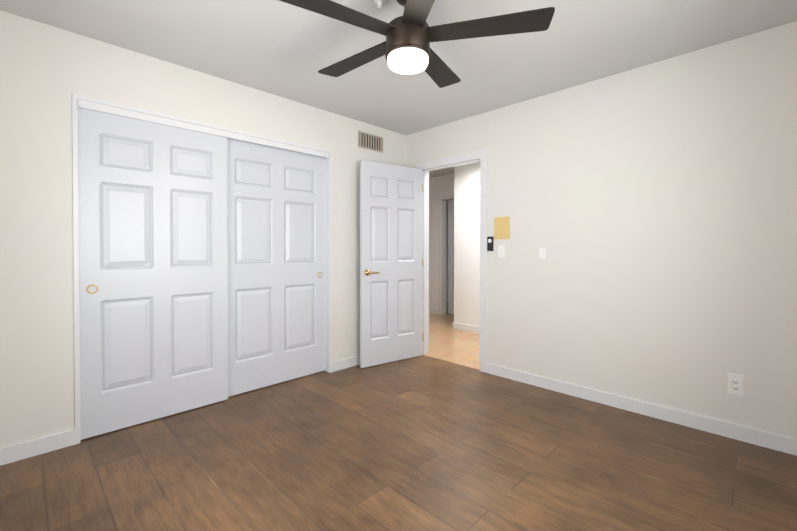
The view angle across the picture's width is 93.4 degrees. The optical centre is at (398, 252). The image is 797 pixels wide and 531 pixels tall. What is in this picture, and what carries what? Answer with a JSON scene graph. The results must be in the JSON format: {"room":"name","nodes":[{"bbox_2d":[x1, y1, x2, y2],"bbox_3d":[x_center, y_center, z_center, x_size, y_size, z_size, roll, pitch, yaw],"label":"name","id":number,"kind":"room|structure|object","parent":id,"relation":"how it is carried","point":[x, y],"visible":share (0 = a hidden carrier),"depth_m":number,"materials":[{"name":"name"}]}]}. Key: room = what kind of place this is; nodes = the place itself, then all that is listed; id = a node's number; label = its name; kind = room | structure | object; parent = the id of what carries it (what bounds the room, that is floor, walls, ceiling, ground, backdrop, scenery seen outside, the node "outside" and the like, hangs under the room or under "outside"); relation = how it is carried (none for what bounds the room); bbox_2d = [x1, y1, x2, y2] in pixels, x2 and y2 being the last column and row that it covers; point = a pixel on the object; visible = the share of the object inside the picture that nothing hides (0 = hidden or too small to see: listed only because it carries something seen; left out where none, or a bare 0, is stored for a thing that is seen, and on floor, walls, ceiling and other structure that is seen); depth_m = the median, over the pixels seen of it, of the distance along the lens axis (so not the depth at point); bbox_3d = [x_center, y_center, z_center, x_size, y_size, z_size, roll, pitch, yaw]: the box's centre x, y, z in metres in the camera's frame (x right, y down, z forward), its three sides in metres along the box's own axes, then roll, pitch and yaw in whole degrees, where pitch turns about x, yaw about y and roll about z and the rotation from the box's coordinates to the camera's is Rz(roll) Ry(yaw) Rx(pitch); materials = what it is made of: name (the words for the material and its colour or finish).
{"room":"empty bedroom","nodes":[
{"label":"empty bedroom","id":0,"kind":"room"},
{"bbox_2d":[0,10,405,448],"bbox_3d":[-1.248,-0.086,3.028,0.120,2.460,3.670,1,1,45],"label":"wall","id":1,"kind":"structure","parent":0,"point":[47,71],"depth_m":2.21,"materials":[{"name":"paint"}]},
{"bbox_2d":[0,429,74,465],"bbox_3d":[-2.164,1.110,2.024,0.013,0.088,0.637,1,1,45],"label":"baseboard","id":2,"kind":"structure","parent":1,"relation":"attached to","point":[43,445],"depth_m":2.13,"materials":[{"name":"white wood"}]},
{"bbox_2d":[78,107,227,439],"bbox_3d":[-1.638,0.125,2.595,0.038,2.030,0.876,1,1,45],"label":"closet door","id":3,"kind":"structure","parent":1,"relation":"in","point":[153,268],"depth_m":2.53,"materials":[{"name":"white wood"}]},
{"bbox_2d":[72,94,331,444],"bbox_3d":[-1.329,0.099,2.939,0.133,2.092,1.853,1,1,45],"label":"trim","id":4,"kind":"structure","parent":1,"relation":"attached to","point":[84,102],"depth_m":2.58,"materials":[{"name":"white wood"}]},
{"bbox_2d":[227,138,325,396],"bbox_3d":[-1.046,0.119,3.254,0.038,2.030,0.956,1,1,45],"label":"closet door","id":5,"kind":"structure","parent":1,"relation":"in","point":[276,259],"depth_m":3.21,"materials":[{"name":"white wood"}]},
{"bbox_2d":[332,355,359,371],"bbox_3d":[-0.269,1.091,3.928,0.013,0.088,1.030,1,1,45],"label":"baseboard","id":6,"kind":"structure","parent":1,"relation":"attached to","point":[350,362],"depth_m":3.67,"materials":[{"name":"white wood"}]},
{"bbox_2d":[358,130,382,152],"bbox_3d":[-0.283,-1.142,3.892,0.014,0.165,0.340,1,1,45],"label":"air vent","id":7,"kind":"object","parent":1,"relation":"in","point":[368,141],"visible":1,"depth_m":3.88,"materials":[{"name":"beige metal"}]},
{"bbox_2d":[0,313,796,530],"bbox_3d":[0.384,1.165,3.956,6.140,0.060,7.270,1,1,45],"label":"floor","id":8,"kind":"structure","parent":0,"point":[423,443],"depth_m":2.02,"materials":[{"name":"brown wood"}]},
{"bbox_2d":[0,0,796,177],"bbox_3d":[0.384,-1.375,3.931,6.140,0.100,7.270,1,1,45],"label":"ceiling","id":9,"kind":"structure","parent":0,"point":[282,49],"depth_m":2.34,"materials":[{"name":"paint"}]},
{"bbox_2d":[374,0,385,8],"bbox_3d":[-0.096,-1.288,1.948,0.064,0.036,0.064,1,1,45],"label":"sprinkler","id":10,"kind":"object","parent":9,"relation":"attached to","point":[379,3],"visible":1,"depth_m":1.94,"materials":[{"name":"white metal"}]},
{"bbox_2d":[279,0,554,87],"bbox_3d":[0.013,-1.103,1.851,1.250,0.404,1.305,1,1,45],"label":"ceiling fan","id":11,"kind":"object","parent":9,"relation":"hanging from","point":[410,34],"visible":1,"depth_m":1.75,"materials":[{"name":"brown metal"}]},
{"bbox_2d":[429,174,453,308],"bbox_3d":[0.642,-0.124,6.854,2.400,2.460,0.120,1,1,45],"label":"wall","id":12,"kind":"structure","parent":0,"point":[441,185],"depth_m":6.75,"materials":[{"name":"paint"}]},
{"bbox_2d":[429,308,438,313],"bbox_3d":[0.232,1.059,7.180,1.375,0.088,0.013,1,1,45],"label":"baseboard","id":13,"kind":"structure","parent":12,"relation":"attached to","point":[435,311],"depth_m":6.77,"materials":[{"name":"white wood"}]},
{"bbox_2d":[439,194,453,314],"bbox_3d":[1.075,0.056,6.416,0.885,2.110,0.135,1,1,45],"label":"trim","id":14,"kind":"structure","parent":12,"relation":"attached to","point":[443,199],"depth_m":6.66,"materials":[{"name":"white wood"}]},
{"bbox_2d":[447,200,453,314],"bbox_3d":[1.109,0.090,6.447,0.035,2.025,0.729,0,1,-36],"label":"hall door","id":15,"kind":"structure","parent":12,"relation":"in","point":[450,306],"depth_m":6.66,"materials":[{"name":"grey wood"}]},
{"bbox_2d":[447,200,447,301],"bbox_3d":[1.587,-0.133,7.804,2.400,2.460,0.100,1,1,45],"label":"wall","id":16,"kind":"structure","parent":0,"point":[447,250],"depth_m":8.23,"materials":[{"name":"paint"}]},
{"bbox_2d":[454,162,479,326],"bbox_3d":[2.225,-0.098,4.178,3.860,2.460,0.120,1,1,45],"label":"wall","id":17,"kind":"structure","parent":0,"point":[466,244],"depth_m":5.34,"materials":[{"name":"paint"}]},
{"bbox_2d":[453,322,479,332],"bbox_3d":[2.174,1.089,4.146,3.873,0.088,0.013,1,1,45],"label":"baseboard","id":18,"kind":"structure","parent":17,"relation":"attached to","point":[469,328],"depth_m":5.34,"materials":[{"name":"white wood"}]},
{"bbox_2d":[406,21,796,438],"bbox_3d":[0.451,-0.096,4.011,6.140,2.460,0.120,1,1,45],"label":"wall","id":19,"kind":"structure","parent":0,"point":[651,208],"depth_m":2.59,"materials":[{"name":"paint"}]},
{"bbox_2d":[360,160,422,367],"bbox_3d":[-0.057,0.115,3.883,0.764,2.025,0.138,0,1,-35],"label":"door","id":20,"kind":"structure","parent":19,"relation":"in","point":[391,262],"depth_m":3.84,"materials":[{"name":"white wood"}]},
{"bbox_2d":[415,149,487,372],"bbox_3d":[0.560,0.080,3.904,0.911,2.110,0.148,1,1,45],"label":"trim","id":21,"kind":"structure","parent":19,"relation":"attached to","point":[480,156],"depth_m":3.67,"materials":[{"name":"white wood"}]},
{"bbox_2d":[487,237,493,250],"bbox_3d":[0.857,-0.078,3.509,0.060,0.135,0.019,1,1,45],"label":"wall switch","id":22,"kind":"object","parent":19,"relation":"attached to","point":[490,241],"visible":1,"depth_m":3.50,"materials":[{"name":"black plastic"}]},
{"bbox_2d":[498,245,504,257],"bbox_3d":[0.940,-0.008,3.433,0.070,0.115,0.010,1,1,45],"label":"switch plate","id":23,"kind":"object","parent":19,"relation":"attached to","point":[501,251],"visible":1,"depth_m":3.43,"materials":[{"name":"white plastic"}]},
{"bbox_2d":[494,216,509,238],"bbox_3d":[0.942,-0.220,3.425,0.152,0.204,0.016,1,1,45],"label":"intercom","id":24,"kind":"object","parent":19,"relation":"attached to","point":[501,227],"visible":1,"depth_m":3.42,"materials":[{"name":"yellow plastic"}]},
{"bbox_2d":[539,248,545,257],"bbox_3d":[1.211,0.008,3.160,0.060,0.090,0.016,1,1,45],"label":"toggle switch plate","id":25,"kind":"object","parent":19,"relation":"attached to","point":[542,252],"visible":1,"depth_m":3.16,"materials":[{"name":"white plastic"}]},
{"bbox_2d":[487,363,796,455],"bbox_3d":[1.651,1.103,2.734,2.300,0.088,0.013,1,1,45],"label":"baseboard","id":26,"kind":"structure","parent":19,"relation":"attached to","point":[784,444],"depth_m":2.57,"materials":[{"name":"white wood"}]},
{"bbox_2d":[727,373,743,395],"bbox_3d":[2.076,0.815,2.312,0.075,0.128,0.008,1,1,45],"label":"electrical outlet plate","id":27,"kind":"object","parent":19,"relation":"attached to","point":[735,384],"visible":1,"depth_m":2.31,"materials":[{"name":"white plastic"}]}
]}

